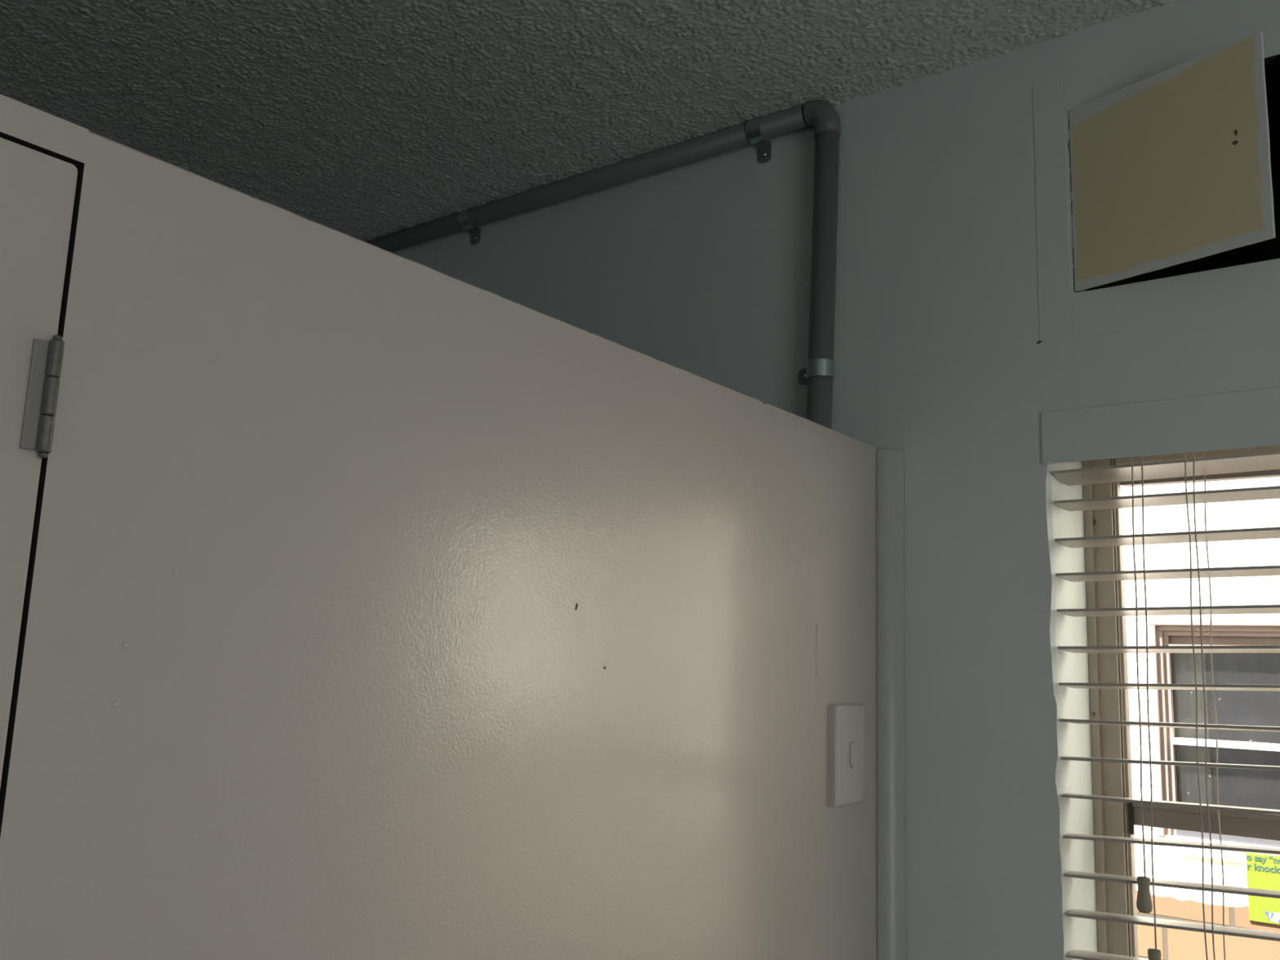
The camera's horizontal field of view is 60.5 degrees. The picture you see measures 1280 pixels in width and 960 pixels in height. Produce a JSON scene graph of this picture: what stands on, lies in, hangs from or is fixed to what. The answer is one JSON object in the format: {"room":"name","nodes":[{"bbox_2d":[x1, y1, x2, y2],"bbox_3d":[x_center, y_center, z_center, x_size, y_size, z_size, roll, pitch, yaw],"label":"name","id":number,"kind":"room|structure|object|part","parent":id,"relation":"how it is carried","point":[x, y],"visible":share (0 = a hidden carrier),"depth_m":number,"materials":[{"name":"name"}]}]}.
{"room":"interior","nodes":[
{"label":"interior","id":0,"kind":"room"},
{"bbox_2d":[0,93,879,959],"bbox_3d":[-0.541,0.689,0.268,0.053,1.892,2.700,-5,-12,37],"label":"wall partition","id":1,"kind":"structure","parent":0,"point":[380,603],"depth_m":0.79,"materials":[{"name":"beige paint"}]},
{"bbox_2d":[0,137,77,787],"bbox_3d":[-0.594,0.679,0.167,0.028,1.860,0.791,-5,-12,37],"label":"door","id":2,"kind":"structure","parent":1,"relation":"in","point":[37,189],"depth_m":0.59,"materials":[{"name":"beige paint"}]},
{"bbox_2d":[827,703,864,807],"bbox_3d":[0.247,0.326,1.303,0.015,0.116,0.076,-5,-12,37],"label":"light switch","id":3,"kind":"object","parent":1,"relation":"attached to","point":[846,735],"visible":1,"depth_m":1.29,"materials":[{"name":"grey plastic"}]},
{"bbox_2d":[876,448,906,959],"bbox_3d":[0.297,0.891,1.289,0.027,1.887,0.027,-5,-12,37],"label":"trim","id":4,"kind":"structure","parent":1,"relation":"attached to","point":[891,650],"depth_m":1.38,"materials":[{"name":"grey paint"}]},
{"bbox_2d":[0,0,1173,241],"bbox_3d":[-0.230,-0.775,0.315,4.000,0.006,2.706,-5,-12,37],"label":"ceiling","id":5,"kind":"structure","parent":0,"point":[363,120],"depth_m":1.54,"materials":[{"name":"white paint"}]},
{"bbox_2d":[391,0,1279,959],"bbox_3d":[0.620,0.490,1.289,4.400,2.700,0.240,-5,-12,37],"label":"wall","id":6,"kind":"structure","parent":0,"point":[702,268],"depth_m":1.41,"materials":[{"name":"white paint"}]},
{"bbox_2d":[457,207,480,244],"bbox_3d":[-0.314,-0.469,2.017,0.024,0.063,0.038,-5,-12,37],"label":"clip","id":7,"kind":"object","parent":6,"relation":"attached to","point":[463,220],"visible":0.96,"depth_m":2.01,"materials":[{"name":"metal"}]},
{"bbox_2d":[365,99,840,429],"bbox_3d":[-0.401,0.694,1.859,1.620,2.413,0.038,-5,-12,37],"label":"conduit pipe","id":8,"kind":"object","parent":6,"relation":"attached to","point":[820,115],"visible":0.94,"depth_m":1.61,"materials":[{"name":"grey plastic"}]},
{"bbox_2d":[745,115,771,163],"bbox_3d":[0.178,-0.513,1.646,0.024,0.064,0.038,-5,-12,37],"label":"clip","id":9,"kind":"object","parent":6,"relation":"attached to","point":[753,131],"visible":0.97,"depth_m":1.64,"materials":[{"name":"metal"}]},
{"bbox_2d":[797,358,834,385],"bbox_3d":[0.239,-0.150,1.531,0.031,0.024,0.068,8,-11,-32],"label":"clip","id":10,"kind":"object","parent":6,"relation":"attached to","point":[818,366],"visible":0.88,"depth_m":1.51,"materials":[{"name":"metal"}]},
{"bbox_2d":[1032,14,1279,343],"bbox_3d":[0.796,-0.366,1.165,0.746,0.345,0.002,-5,-12,37],"label":"wall panel","id":11,"kind":"object","parent":6,"relation":"attached to","point":[1063,314],"visible":0.99,"depth_m":1.33,"materials":[{"name":"white paint"}]},
{"bbox_2d":[1040,386,1279,464],"bbox_3d":[0.830,-0.082,1.082,0.854,0.064,0.004,-5,-12,37],"label":"pelmet","id":12,"kind":"structure","parent":6,"relation":"attached to","point":[1246,419],"depth_m":1.25,"materials":[{"name":"white paint"}]},
{"bbox_2d":[1069,30,1275,292],"bbox_3d":[0.606,-0.361,1.270,0.005,0.238,0.231,9,-12,-35],"label":"access hatch","id":13,"kind":"object","parent":6,"relation":"attached to","point":[1171,166],"visible":1,"depth_m":1.26,"materials":[{"name":"brown"}]},
{"bbox_2d":[1081,445,1279,957],"bbox_3d":[0.909,0.381,1.159,0.807,0.932,0.076,-5,-12,37],"label":"window","id":14,"kind":"structure","parent":6,"relation":"in","point":[1115,819],"depth_m":1.37,"materials":[{"name":"grey"}]},
{"bbox_2d":[1052,451,1279,959],"bbox_3d":[0.813,0.346,1.044,0.794,0.894,0.069,-5,-12,37],"label":"blind","id":15,"kind":"object","parent":14,"relation":"attached to","point":[1270,460],"visible":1,"depth_m":1.23,"materials":[{"name":"grey plastic"}]},
{"bbox_3d":[0.562,0.196,1.239,0.006,0.484,0.002,-1,-10,18],"label":"pull cord","id":16,"kind":"part","parent":15,"relation":"part of","materials":[{"name":"white fabric"}]},
{"bbox_3d":[0.569,0.231,1.228,0.008,0.557,0.002,-3,-11,28],"label":"pull cord","id":17,"kind":"part","parent":15,"relation":"part of","materials":[{"name":"white fabric"}]},
{"bbox_3d":[0.602,0.374,1.177,0.008,0.850,0.002,-5,-12,37],"label":"ladder cord","id":18,"kind":"part","parent":15,"relation":"part of","materials":[{"name":"white fabric"}]},
{"bbox_3d":[0.609,0.374,1.173,0.009,0.850,0.002,-5,-12,37],"label":"ladder cord","id":19,"kind":"part","parent":15,"relation":"part of","materials":[{"name":"white fabric"}]},
{"bbox_3d":[0.641,0.382,1.213,0.009,0.850,0.002,-5,-12,37],"label":"ladder cord","id":20,"kind":"part","parent":15,"relation":"part of","materials":[{"name":"white fabric"}]},
{"bbox_3d":[0.925,-0.030,1.232,0.726,0.024,0.018,-5,-12,37],"label":"sash","id":21,"kind":"part","parent":14,"relation":"part of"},
{"bbox_3d":[0.900,0.388,1.150,0.728,0.030,0.018,-5,-12,37],"label":"meeting rail","id":22,"kind":"part","parent":14,"relation":"part of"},
{"label":"outside","id":23,"kind":"structure","parent":0,"visible":0},
{"bbox_3d":[1.184,1.903,1.283,7.700,0.050,0.860,-5,-12,37],"label":"ground","id":24,"kind":"structure","parent":23,"visible":0},
{"bbox_2d":[1120,476,1279,959],"bbox_3d":[1.556,0.480,1.948,7.700,3.000,0.200,-5,-12,37],"label":"wall","id":25,"kind":"structure","parent":24,"relation":"on","point":[1171,903],"depth_m":2.18,"materials":[{"name":"paint"}]},
{"bbox_2d":[1149,619,1279,862],"bbox_3d":[1.328,0.496,2.047,0.664,0.458,0.101,-5,-12,37],"label":"window","id":26,"kind":"structure","parent":25,"relation":"in","point":[1237,787],"depth_m":2.20,"materials":[{"name":"grey"}]},
{"bbox_2d":[1173,653,1212,804],"bbox_3d":[1.119,0.505,2.232,0.068,0.415,0.006,-5,-12,37],"label":"drape","id":27,"kind":"object","parent":26,"relation":"hanging from","point":[1184,665],"depth_m":2.23,"materials":[{"name":"grey fabric"}]},
{"bbox_3d":[1.300,0.699,1.985,0.664,0.035,0.025,-5,-12,37],"label":"sill","id":28,"kind":"part","parent":26,"relation":"part of","materials":[{"name":"white wood"}]},
{"bbox_3d":[1.327,0.308,2.069,0.614,0.036,0.040,-5,-12,37],"label":"rail","id":29,"kind":"part","parent":26,"relation":"part of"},
{"bbox_3d":[1.313,0.660,2.008,0.602,0.051,0.046,-5,-12,37],"label":"rail","id":30,"kind":"part","parent":26,"relation":"part of","materials":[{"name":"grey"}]},
{"bbox_2d":[1245,853,1279,924],"bbox_3d":[1.203,0.764,2.035,0.135,0.122,0.004,-5,-12,37],"label":"sign","id":31,"kind":"object","parent":25,"relation":"attached to","point":[1263,871],"visible":1,"depth_m":2.06,"materials":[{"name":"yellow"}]}
]}

